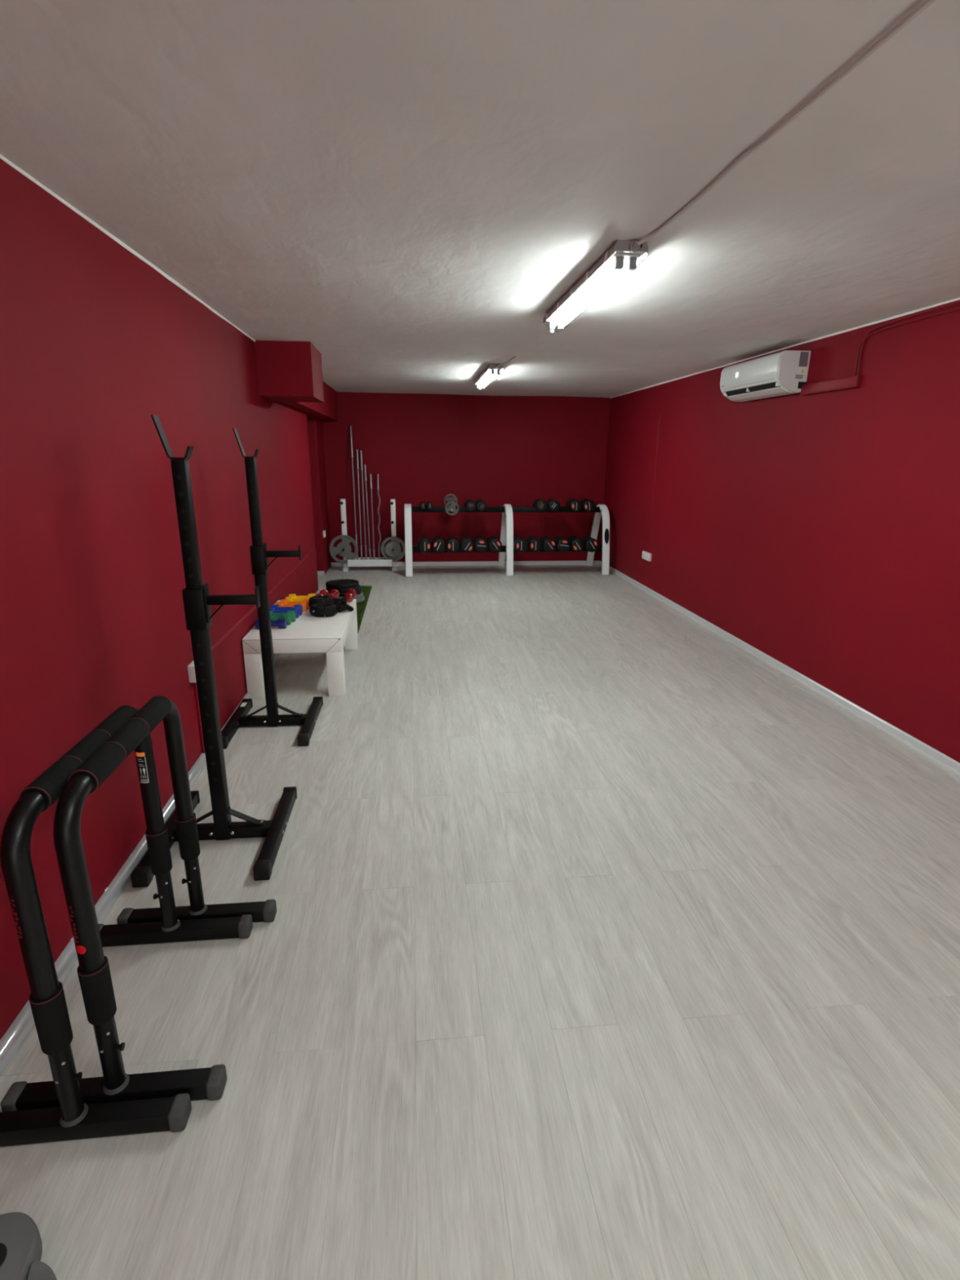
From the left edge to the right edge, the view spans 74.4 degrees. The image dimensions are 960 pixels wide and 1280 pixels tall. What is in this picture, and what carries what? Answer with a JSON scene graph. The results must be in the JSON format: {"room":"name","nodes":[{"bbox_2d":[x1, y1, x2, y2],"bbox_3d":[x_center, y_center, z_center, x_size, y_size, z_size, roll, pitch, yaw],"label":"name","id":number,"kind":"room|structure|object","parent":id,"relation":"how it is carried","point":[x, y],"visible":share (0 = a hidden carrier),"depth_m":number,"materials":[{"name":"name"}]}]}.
{"room":"gym","nodes":[
{"label":"gym","id":0,"kind":"room"},
{"bbox_2d":[0,158,330,1039],"bbox_3d":[-1.726,-0.466,2.783,0.760,2.228,11.330,-1,16,-6],"label":"wall","id":1,"kind":"structure","parent":0,"point":[95,342],"depth_m":2.18,"materials":[{"name":"red paint"}]},
{"bbox_2d":[0,154,255,342],"bbox_3d":[-1.154,-1.010,0.769,0.009,0.025,7.472,-1,16,-6],"label":"trim","id":2,"kind":"structure","parent":1,"relation":"attached to","point":[2,157],"depth_m":2.28,"materials":[{"name":"paint"}]},
{"bbox_2d":[0,588,320,1075],"bbox_3d":[-1.270,0.790,2.384,0.036,0.041,9.570,-1,16,-6],"label":"baseboard","id":3,"kind":"structure","parent":1,"relation":"attached to","point":[11,1042],"depth_m":2.05,"materials":[{"name":"white wood"}]},
{"bbox_2d":[187,660,195,682],"bbox_3d":[-1.341,0.145,2.994,0.046,0.085,0.110,-1,16,-6],"label":"wall socket","id":4,"kind":"object","parent":1,"relation":"attached to","point":[191,671],"visible":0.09,"depth_m":2.94,"materials":[{"name":"white plastic"}]},
{"bbox_2d":[317,570,324,575],"bbox_3d":[-2.235,-0.828,7.859,0.588,0.054,0.014,-1,16,-6],"label":"pier","id":5,"kind":"object","parent":1,"relation":"attached to","point":[322,572],"visible":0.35,"depth_m":7.88,"materials":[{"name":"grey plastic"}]},
{"bbox_2d":[322,529,325,537],"bbox_3d":[-1.933,-1.317,7.849,0.029,0.085,0.080,-1,16,-6],"label":"wall socket","id":6,"kind":"object","parent":1,"relation":"attached to","point":[324,531],"visible":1,"depth_m":7.81,"materials":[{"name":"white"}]},
{"bbox_2d":[322,391,610,566],"bbox_3d":[-0.450,-2.103,8.429,4.314,2.228,0.100,-1,16,-6],"label":"wall","id":7,"kind":"structure","parent":0,"point":[496,451],"depth_m":8.35,"materials":[{"name":"red paint"}]},
{"bbox_2d":[330,560,599,566],"bbox_3d":[-0.166,-1.055,8.707,3.701,0.054,0.014,-1,16,-6],"label":"baseboard","id":8,"kind":"structure","parent":7,"relation":"attached to","point":[515,562],"depth_m":8.72,"materials":[{"name":"grey plastic"}]},
{"bbox_2d":[0,564,959,1279],"bbox_3d":[0.151,0.595,3.350,4.460,0.100,11.430,-1,16,-6],"label":"floor","id":9,"kind":"structure","parent":0,"point":[603,941],"depth_m":1.81,"materials":[{"name":"grey"}]},
{"bbox_2d":[0,1212,57,1279],"bbox_3d":[-0.857,1.148,1.139,0.259,0.061,0.125,14,21,39],"label":"weight plate","id":10,"kind":"object","parent":9,"relation":"on","point":[20,1241],"visible":1,"depth_m":1.16,"materials":[{"name":"grey"}]},
{"bbox_2d":[0,705,253,1146],"bbox_3d":[-0.927,0.627,1.582,0.480,0.810,0.649,-1,16,-6],"label":"bar","id":11,"kind":"object","parent":9,"relation":"on","point":[74,1119],"visible":0.88,"depth_m":1.39,"materials":[{"name":"black metal"}]},
{"bbox_2d":[0,695,276,1111],"bbox_3d":[-0.873,0.607,1.652,0.480,0.810,0.649,-1,16,-6],"label":"bar","id":12,"kind":"object","parent":9,"relation":"on","point":[93,971],"visible":0.97,"depth_m":1.45,"materials":[{"name":"black metal"}]},
{"bbox_2d":[130,414,297,887],"bbox_3d":[-1.000,0.025,2.277,0.470,1.575,0.572,-1,16,-6],"label":"stand","id":13,"kind":"object","parent":9,"relation":"on","point":[197,601],"visible":0.92,"depth_m":2.28,"materials":[{"name":"black metal"}]},
{"bbox_2d":[221,427,323,749],"bbox_3d":[-1.142,-0.279,3.310,0.470,1.575,0.572,-1,16,-6],"label":"stand","id":14,"kind":"object","parent":9,"relation":"on","point":[260,555],"visible":0.95,"depth_m":3.34,"materials":[{"name":"black metal"}]},
{"bbox_2d":[242,599,358,698],"bbox_3d":[-1.196,0.024,4.396,0.588,0.384,1.076,-1,16,-6],"label":"table","id":15,"kind":"object","parent":9,"relation":"on","point":[308,633],"visible":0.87,"depth_m":3.90,"materials":[{"name":"white laminate"}]},
{"bbox_2d":[255,617,286,629],"bbox_3d":[-1.332,-0.104,4.032,0.185,0.062,0.062,-1,16,-7],"label":"dumbbell","id":16,"kind":"object","parent":15,"relation":"on","point":[281,623],"visible":0.64,"depth_m":4.02,"materials":[{"name":"blue plastic"}]},
{"bbox_2d":[270,613,291,625],"bbox_3d":[-1.334,-0.134,4.117,0.195,0.072,0.072,-2,16,-7],"label":"dumbbell","id":17,"kind":"object","parent":15,"relation":"on","point":[287,615],"visible":0.32,"depth_m":4.10,"materials":[{"name":"green plastic"}]},
{"bbox_2d":[270,610,295,622],"bbox_3d":[-1.328,-0.157,4.195,0.195,0.072,0.072,-1,16,-6],"label":"dumbbell","id":18,"kind":"object","parent":15,"relation":"on","point":[292,613],"visible":0.38,"depth_m":4.18,"materials":[{"name":"green"}]},
{"bbox_2d":[269,606,298,617],"bbox_3d":[-1.338,-0.185,4.291,0.205,0.072,0.072,-2,16,-7],"label":"dumbbell","id":19,"kind":"object","parent":15,"relation":"on","point":[295,609],"visible":0.42,"depth_m":4.27,"materials":[{"name":"blue"}]},
{"bbox_2d":[271,604,302,615],"bbox_3d":[-1.336,-0.207,4.368,0.205,0.072,0.072,0,16,-3],"label":"dumbbell","id":20,"kind":"object","parent":15,"relation":"on","point":[276,606],"visible":0.44,"depth_m":4.35,"materials":[{"name":"blue plastic"}]},
{"bbox_2d":[275,601,306,611],"bbox_3d":[-1.335,-0.234,4.465,0.205,0.068,0.068,-2,16,-9],"label":"dumbbell","id":21,"kind":"object","parent":15,"relation":"on","point":[281,604],"visible":0.38,"depth_m":4.45,"materials":[{"name":"orange plastic"}]},
{"bbox_2d":[280,599,309,608],"bbox_3d":[-1.325,-0.256,4.543,0.205,0.068,0.068,-1,16,-6],"label":"dumbbell","id":22,"kind":"object","parent":15,"relation":"on","point":[284,601],"visible":0.3,"depth_m":4.52,"materials":[{"name":"orange"}]},
{"bbox_2d":[284,596,310,601],"bbox_3d":[-1.327,-0.283,4.640,0.195,0.064,0.064,0,16,-1],"label":"dumbbell","id":23,"kind":"object","parent":15,"relation":"on","point":[289,598],"visible":0.32,"depth_m":4.62,"materials":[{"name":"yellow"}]},
{"bbox_2d":[288,593,315,599],"bbox_3d":[-1.335,-0.313,4.743,0.190,0.064,0.064,-2,16,-8],"label":"dumbbell","id":24,"kind":"object","parent":15,"relation":"on","point":[293,596],"visible":0.39,"depth_m":4.72,"materials":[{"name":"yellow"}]},
{"bbox_2d":[308,595,334,608],"bbox_3d":[-1.130,-0.260,4.506,0.180,0.097,0.138,-6,18,-22],"label":"weight","id":25,"kind":"object","parent":15,"relation":"on","point":[319,598],"visible":0.48,"depth_m":4.46,"materials":[{"name":"black"}]},
{"bbox_2d":[315,589,328,595],"bbox_3d":[-1.204,-0.336,4.816,0.071,0.071,0.200,0,16,0],"label":"dumbbell","id":26,"kind":"object","parent":15,"relation":"on","point":[323,592],"visible":0.4,"depth_m":4.86,"materials":[{"name":"red plastic"}]},
{"bbox_2d":[309,603,337,617],"bbox_3d":[-1.083,-0.207,4.370,0.188,0.073,0.148,1,16,2],"label":"weight","id":27,"kind":"object","parent":15,"relation":"on","point":[317,610],"visible":1,"depth_m":4.32,"materials":[{"name":"black"}]},
{"bbox_2d":[327,589,339,598],"bbox_3d":[-1.122,-0.338,4.824,0.071,0.071,0.200,0,16,-3],"label":"dumbbell","id":28,"kind":"object","parent":15,"relation":"on","point":[335,593],"visible":0.66,"depth_m":4.87,"materials":[{"name":"red plastic"}]},
{"bbox_2d":[333,596,346,606],"bbox_3d":[-1.038,-0.286,4.649,0.117,0.070,0.190,-3,17,-11],"label":"strap","id":29,"kind":"object","parent":15,"relation":"on","point":[344,598],"visible":0.34,"depth_m":4.61,"materials":[{"name":"black fabric"}]},
{"bbox_2d":[336,600,353,613],"bbox_3d":[-0.987,-0.240,4.492,0.153,0.070,0.153,-8,18,-28],"label":"strap","id":30,"kind":"object","parent":15,"relation":"on","point":[342,605],"visible":0.94,"depth_m":4.45,"materials":[{"name":"black fabric"}]},
{"bbox_2d":[344,588,356,602],"bbox_3d":[-0.991,-0.341,4.838,0.071,0.071,0.200,0,16,-3],"label":"dumbbell","id":31,"kind":"object","parent":15,"relation":"on","point":[351,593],"visible":0.92,"depth_m":4.75,"materials":[{"name":"red plastic"}]},
{"bbox_2d":[356,585,372,633],"bbox_3d":[-1.371,-0.339,6.253,0.503,0.034,1.990,-1,16,-6],"label":"mat","id":32,"kind":"object","parent":9,"relation":"on","point":[361,606],"visible":0.2,"depth_m":6.29,"materials":[{"name":"green"}]},
{"bbox_2d":[355,595,364,603],"bbox_3d":[-1.373,-0.424,6.433,0.390,0.037,0.390,-1,16,-6],"label":"weight plate","id":33,"kind":"object","parent":32,"relation":"on","point":[361,599],"visible":0.08,"depth_m":6.36,"materials":[{"name":"grey metal"}]},
{"bbox_2d":[336,591,363,599],"bbox_3d":[-1.383,-0.458,6.422,0.380,0.035,0.380,16,22,42],"label":"weight plate","id":34,"kind":"object","parent":33,"relation":"on","point":[360,595],"visible":0.16,"depth_m":6.32,"materials":[{"name":"grey metal"}]},
{"bbox_2d":[328,587,361,596],"bbox_3d":[-1.378,-0.495,6.411,0.352,0.041,0.352,2,16,4],"label":"weight plate","id":35,"kind":"object","parent":34,"relation":"on","point":[358,592],"visible":0.27,"depth_m":6.28,"materials":[{"name":"black rubber"}]},
{"bbox_2d":[325,584,359,592],"bbox_3d":[-1.385,-0.533,6.400,0.340,0.037,0.340,-11,20,-35],"label":"weight plate","id":36,"kind":"object","parent":35,"relation":"on","point":[357,588],"visible":0.42,"depth_m":6.26,"materials":[{"name":"black rubber"}]},
{"bbox_2d":[325,578,359,588],"bbox_3d":[-1.392,-0.568,6.388,0.330,0.037,0.330,4,17,13],"label":"weight plate","id":37,"kind":"object","parent":36,"relation":"on","point":[341,583],"visible":1,"depth_m":6.33,"materials":[{"name":"black rubber"}]},
{"bbox_2d":[340,498,397,571],"bbox_3d":[-1.435,-1.368,8.210,0.693,0.910,0.405,-1,16,-6],"label":"plate rack","id":38,"kind":"object","parent":9,"relation":"on","point":[382,562],"visible":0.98,"depth_m":8.16,"materials":[{"name":"white metal"}]},
{"bbox_2d":[328,534,358,563],"bbox_3d":[-1.750,-1.165,8.118,0.366,0.366,0.035,-1,16,-6],"label":"weight plate","id":39,"kind":"object","parent":38,"relation":"on","point":[346,540],"visible":0.98,"depth_m":8.10,"materials":[{"name":"grey metal"}]},
{"bbox_2d":[349,426,358,559],"bbox_3d":[-1.622,-1.855,8.148,0.037,1.727,0.283,-3,17,-13],"label":"barbell","id":40,"kind":"object","parent":38,"relation":"on","point":[350,427],"visible":0.87,"depth_m":8.12,"materials":[{"name":"silver metal"}]},
{"bbox_2d":[355,449,362,559],"bbox_3d":[-1.559,-1.714,8.182,0.035,1.440,0.302,-2,17,-10],"label":"barbell","id":41,"kind":"object","parent":38,"relation":"on","point":[357,451],"visible":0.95,"depth_m":8.17,"materials":[{"name":"silver metal"}]},
{"bbox_2d":[360,450,367,559],"bbox_3d":[-1.510,-1.716,8.206,0.035,1.429,0.270,-3,17,-12],"label":"barbell","id":42,"kind":"object","parent":38,"relation":"on","point":[361,454],"visible":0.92,"depth_m":8.19,"materials":[{"name":"silver metal"}]},
{"bbox_2d":[364,464,371,559],"bbox_3d":[-1.460,-1.628,8.218,0.035,1.256,0.305,-4,17,-14],"label":"barbell","id":43,"kind":"object","parent":38,"relation":"on","point":[365,472],"visible":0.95,"depth_m":8.21,"materials":[{"name":"silver metal"}]},
{"bbox_2d":[347,557,392,566],"bbox_3d":[-1.434,-1.023,8.273,0.568,0.088,0.196,-1,16,-6],"label":"tray","id":44,"kind":"object","parent":38,"relation":"on","point":[382,562],"depth_m":8.18,"materials":[{"name":"white metal"}]},
{"bbox_2d":[369,474,375,559],"bbox_3d":[-1.404,-1.577,8.257,0.035,1.138,0.267,-3,17,-11],"label":"barbell","id":45,"kind":"object","parent":38,"relation":"on","point":[371,482],"visible":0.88,"depth_m":8.25,"materials":[{"name":"silver metal"}]},
{"bbox_2d":[376,474,381,559],"bbox_3d":[-1.320,-1.574,8.249,0.046,1.138,0.301,-1,16,-4],"label":"barbell","id":46,"kind":"object","parent":38,"relation":"on","point":[377,489],"visible":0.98,"depth_m":8.24,"materials":[{"name":"silver metal"}]},
{"bbox_2d":[380,536,404,561],"bbox_3d":[-1.124,-1.178,8.183,0.320,0.320,0.033,-1,16,-6],"label":"weight plate","id":47,"kind":"object","parent":38,"relation":"on","point":[398,540],"visible":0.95,"depth_m":8.17,"materials":[{"name":"grey metal"}]},
{"bbox_2d":[384,541,401,557],"bbox_3d":[-1.121,-1.169,8.152,0.210,0.210,0.026,-1,16,-6],"label":"weight plate","id":48,"kind":"object","parent":38,"relation":"on","point":[392,544],"visible":1,"depth_m":8.14,"materials":[{"name":"grey metal"}]},
{"bbox_2d":[404,503,609,576],"bbox_3d":[0.329,-1.331,8.236,2.591,0.869,0.820,-1,16,-6],"label":"dumbbell rack","id":49,"kind":"object","parent":9,"relation":"on","point":[508,548],"visible":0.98,"depth_m":8.02,"materials":[{"name":"white metal"}]},
{"bbox_2d":[419,502,426,509],"bbox_3d":[-0.719,-1.691,7.944,0.080,0.080,0.210,-1,16,-6],"label":"dumbbell","id":50,"kind":"object","parent":49,"relation":"on","point":[423,505],"visible":1,"depth_m":7.85,"materials":[{"name":"black metal"}]},
{"bbox_2d":[417,536,431,553],"bbox_3d":[-0.692,-1.189,7.886,0.173,0.173,0.302,-1,16,-6],"label":"dumbbell","id":51,"kind":"object","parent":49,"relation":"on","point":[424,545],"visible":1,"depth_m":7.75,"materials":[{"name":"black rubber"}]},
{"bbox_2d":[426,502,432,509],"bbox_3d":[-0.637,-1.692,7.953,0.080,0.080,0.210,-1,16,-6],"label":"dumbbell","id":52,"kind":"object","parent":49,"relation":"on","point":[428,504],"visible":0.99,"depth_m":7.86,"materials":[{"name":"black plastic"}]},
{"bbox_2d":[431,536,445,552],"bbox_3d":[-0.518,-1.193,7.904,0.173,0.173,0.302,-1,16,-6],"label":"dumbbell","id":53,"kind":"object","parent":49,"relation":"on","point":[438,544],"visible":0.99,"depth_m":7.77,"materials":[{"name":"black rubber"}]},
{"bbox_2d":[444,493,458,515],"bbox_3d":[-0.361,-1.710,7.978,0.176,0.249,0.342,-1,16,-6],"label":"dumbbell","id":54,"kind":"object","parent":49,"relation":"on","point":[451,504],"visible":1,"depth_m":7.89,"materials":[{"name":"silver metal"}]},
{"bbox_2d":[444,536,460,552],"bbox_3d":[-0.344,-1.196,7.922,0.173,0.173,0.302,-1,16,-6],"label":"dumbbell","id":55,"kind":"object","parent":49,"relation":"on","point":[452,544],"visible":1,"depth_m":7.78,"materials":[{"name":"black rubber"}]},
{"bbox_2d":[458,536,474,552],"bbox_3d":[-0.171,-1.200,7.940,0.173,0.173,0.302,-1,16,-6],"label":"dumbbell","id":56,"kind":"object","parent":49,"relation":"on","point":[467,545],"visible":0.94,"depth_m":7.80,"materials":[{"name":"black rubber"}]},
{"bbox_2d":[464,499,475,511],"bbox_3d":[-0.126,-1.706,8.003,0.130,0.130,0.261,-1,16,-6],"label":"dumbbell","id":57,"kind":"object","parent":49,"relation":"on","point":[469,504],"visible":0.98,"depth_m":7.88,"materials":[{"name":"black rubber"}]},
{"bbox_2d":[472,536,488,552],"bbox_3d":[0.003,-1.203,7.957,0.173,0.173,0.302,-1,16,-6],"label":"dumbbell","id":58,"kind":"object","parent":49,"relation":"on","point":[481,545],"visible":0.95,"depth_m":7.82,"materials":[{"name":"black rubber"}]},
{"bbox_2d":[475,499,486,511],"bbox_3d":[0.007,-1.709,8.017,0.130,0.130,0.261,-1,16,-6],"label":"dumbbell","id":59,"kind":"object","parent":49,"relation":"on","point":[481,505],"visible":0.95,"depth_m":7.90,"materials":[{"name":"black rubber"}]},
{"bbox_2d":[486,536,502,552],"bbox_3d":[0.176,-1.206,7.975,0.173,0.173,0.302,-1,16,-6],"label":"dumbbell","id":60,"kind":"object","parent":49,"relation":"on","point":[495,544],"visible":0.96,"depth_m":7.84,"materials":[{"name":"black rubber"}]},
{"bbox_2d":[513,536,528,552],"bbox_3d":[0.503,-1.213,8.009,0.173,0.173,0.302,-1,16,-6],"label":"dumbbell","id":61,"kind":"object","parent":49,"relation":"on","point":[520,544],"visible":0.91,"depth_m":7.87,"materials":[{"name":"black rubber"}]},
{"bbox_2d":[525,536,542,552],"bbox_3d":[0.682,-1.216,8.027,0.173,0.173,0.302,-1,16,-6],"label":"dumbbell","id":62,"kind":"object","parent":49,"relation":"on","point":[535,544],"visible":0.91,"depth_m":7.89,"materials":[{"name":"black rubber"}]},
{"bbox_2d":[533,498,547,511],"bbox_3d":[0.773,-1.724,8.095,0.152,0.152,0.261,-1,16,-6],"label":"dumbbell","id":63,"kind":"object","parent":49,"relation":"on","point":[541,505],"visible":0.94,"depth_m":7.98,"materials":[{"name":"black rubber"}]},
{"bbox_2d":[539,536,556,552],"bbox_3d":[0.862,-1.220,8.045,0.173,0.173,0.302,-1,16,-6],"label":"dumbbell","id":64,"kind":"object","parent":49,"relation":"on","point":[549,545],"visible":0.92,"depth_m":7.91,"materials":[{"name":"black rubber"}]},
{"bbox_2d":[546,498,559,511],"bbox_3d":[0.931,-1.727,8.112,0.152,0.152,0.261,-1,16,-6],"label":"dumbbell","id":65,"kind":"object","parent":49,"relation":"on","point":[553,505],"visible":0.89,"depth_m":7.99,"materials":[{"name":"black rubber"}]},
{"bbox_2d":[554,536,570,552],"bbox_3d":[1.041,-1.224,8.064,0.173,0.173,0.302,-1,16,-6],"label":"dumbbell","id":66,"kind":"object","parent":49,"relation":"on","point":[563,544],"visible":0.94,"depth_m":7.93,"materials":[{"name":"black rubber"}]},
{"bbox_2d":[565,498,582,512],"bbox_3d":[1.213,-1.733,8.140,0.160,0.160,0.262,-1,16,-6],"label":"dumbbell","id":67,"kind":"object","parent":49,"relation":"on","point":[575,505],"visible":0.96,"depth_m":8.02,"materials":[{"name":"black rubber"}]},
{"bbox_2d":[567,536,584,552],"bbox_3d":[1.221,-1.227,8.082,0.173,0.173,0.302,-1,16,-6],"label":"dumbbell","id":68,"kind":"object","parent":49,"relation":"on","point":[577,544],"visible":0.9,"depth_m":7.94,"materials":[{"name":"black rubber"}]},
{"bbox_2d":[580,498,595,512],"bbox_3d":[1.380,-1.736,8.158,0.160,0.160,0.262,-1,16,-6],"label":"dumbbell","id":69,"kind":"object","parent":49,"relation":"on","point":[588,505],"visible":0.88,"depth_m":8.04,"materials":[{"name":"black rubber"}]},
{"bbox_2d":[581,536,598,551],"bbox_3d":[1.401,-1.231,8.101,0.173,0.173,0.302,-1,16,-6],"label":"dumbbell","id":70,"kind":"object","parent":49,"relation":"on","point":[591,544],"visible":0.89,"depth_m":7.96,"materials":[{"name":"black rubber"}]},
{"bbox_2d":[0,0,959,421],"bbox_3d":[0.172,-1.468,2.747,4.460,0.507,11.430,-1,16,-6],"label":"ceiling","id":71,"kind":"structure","parent":0,"point":[383,196],"depth_m":1.69,"materials":[{"name":"paint"}]},
{"bbox_2d":[474,364,503,388],"bbox_3d":[0.073,-2.455,5.925,0.131,0.090,1.300,-1,16,-6],"label":"ceiling light","id":72,"kind":"object","parent":71,"relation":"attached to","point":[492,371],"visible":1,"depth_m":5.65,"materials":[{"name":"grey plastic"}]},
{"bbox_2d":[497,355,516,366],"bbox_3d":[0.228,-2.246,5.096,0.040,0.030,0.442,-4,17,-16],"label":"cable","id":73,"kind":"object","parent":71,"relation":"attached to","point":[514,357],"visible":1,"depth_m":5.13,"materials":[{"name":"grey plastic"}]},
{"bbox_2d":[542,239,648,329],"bbox_3d":[0.476,-1.553,2.854,0.131,0.090,1.300,-1,16,-6],"label":"ceiling light","id":74,"kind":"object","parent":71,"relation":"attached to","point":[623,256],"visible":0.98,"depth_m":2.57,"materials":[{"name":"grey plastic"}]},
{"bbox_2d":[637,0,935,244],"bbox_3d":[0.708,-1.128,1.295,0.045,0.026,1.958,-2,16,-8],"label":"cable","id":75,"kind":"object","parent":71,"relation":"attached to","point":[926,3],"visible":1,"depth_m":1.35,"materials":[{"name":"grey plastic"}]},
{"bbox_2d":[600,299,959,762],"bbox_3d":[2.331,-0.560,3.247,0.100,2.228,11.430,-1,16,-6],"label":"wall","id":76,"kind":"structure","parent":0,"point":[820,532],"depth_m":4.01,"materials":[{"name":"red paint"}]},
{"bbox_2d":[641,551,651,561],"bbox_3d":[1.869,-0.933,7.025,0.036,0.092,0.286,-1,16,-6],"label":"wall socket","id":77,"kind":"object","parent":76,"relation":"attached to","point":[646,556],"visible":1,"depth_m":7.01,"materials":[{"name":"white plastic"}]},
{"bbox_2d":[720,350,810,401],"bbox_3d":[2.016,-1.884,4.552,0.207,0.256,0.832,-1,16,-6],"label":"air conditioner","id":78,"kind":"object","parent":76,"relation":"attached to","point":[782,373],"visible":0.98,"depth_m":4.33,"materials":[{"name":"white plastic"}]},
{"bbox_2d":[724,377,780,396],"bbox_3d":[1.956,-1.817,4.567,0.064,0.063,0.740,-1,16,-6],"label":"air vent","id":79,"kind":"object","parent":78,"relation":"attached to","point":[755,387],"depth_m":4.52,"materials":[{"name":"black"}]},
{"bbox_2d":[599,560,959,776],"bbox_3d":[2.262,0.480,3.545,0.016,0.053,11.230,-1,16,-6],"label":"baseboard","id":80,"kind":"structure","parent":76,"relation":"attached to","point":[942,759],"depth_m":4.07,"materials":[{"name":"grey plastic"}]},
{"bbox_2d":[609,297,959,398],"bbox_3d":[2.288,-1.608,2.935,0.009,0.025,11.230,-1,16,-6],"label":"trim","id":81,"kind":"structure","parent":76,"relation":"attached to","point":[957,299],"depth_m":3.92,"materials":[{"name":"paint"}]},
{"bbox_2d":[800,374,862,395],"bbox_3d":[2.174,-1.581,3.933,0.032,0.066,0.553,-1,16,-6],"label":"pipe trunking","id":82,"kind":"object","parent":76,"relation":"attached to","point":[855,381],"visible":1,"depth_m":3.88,"materials":[{"name":"red paint"}]},
{"bbox_2d":[853,306,959,375],"bbox_3d":[2.421,-1.052,1.677,0.012,0.277,4.230,-1,16,-6],"label":"cable","id":83,"kind":"object","parent":76,"relation":"attached to","point":[956,308],"visible":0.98,"depth_m":3.38,"materials":[{"name":"red paint"}]},
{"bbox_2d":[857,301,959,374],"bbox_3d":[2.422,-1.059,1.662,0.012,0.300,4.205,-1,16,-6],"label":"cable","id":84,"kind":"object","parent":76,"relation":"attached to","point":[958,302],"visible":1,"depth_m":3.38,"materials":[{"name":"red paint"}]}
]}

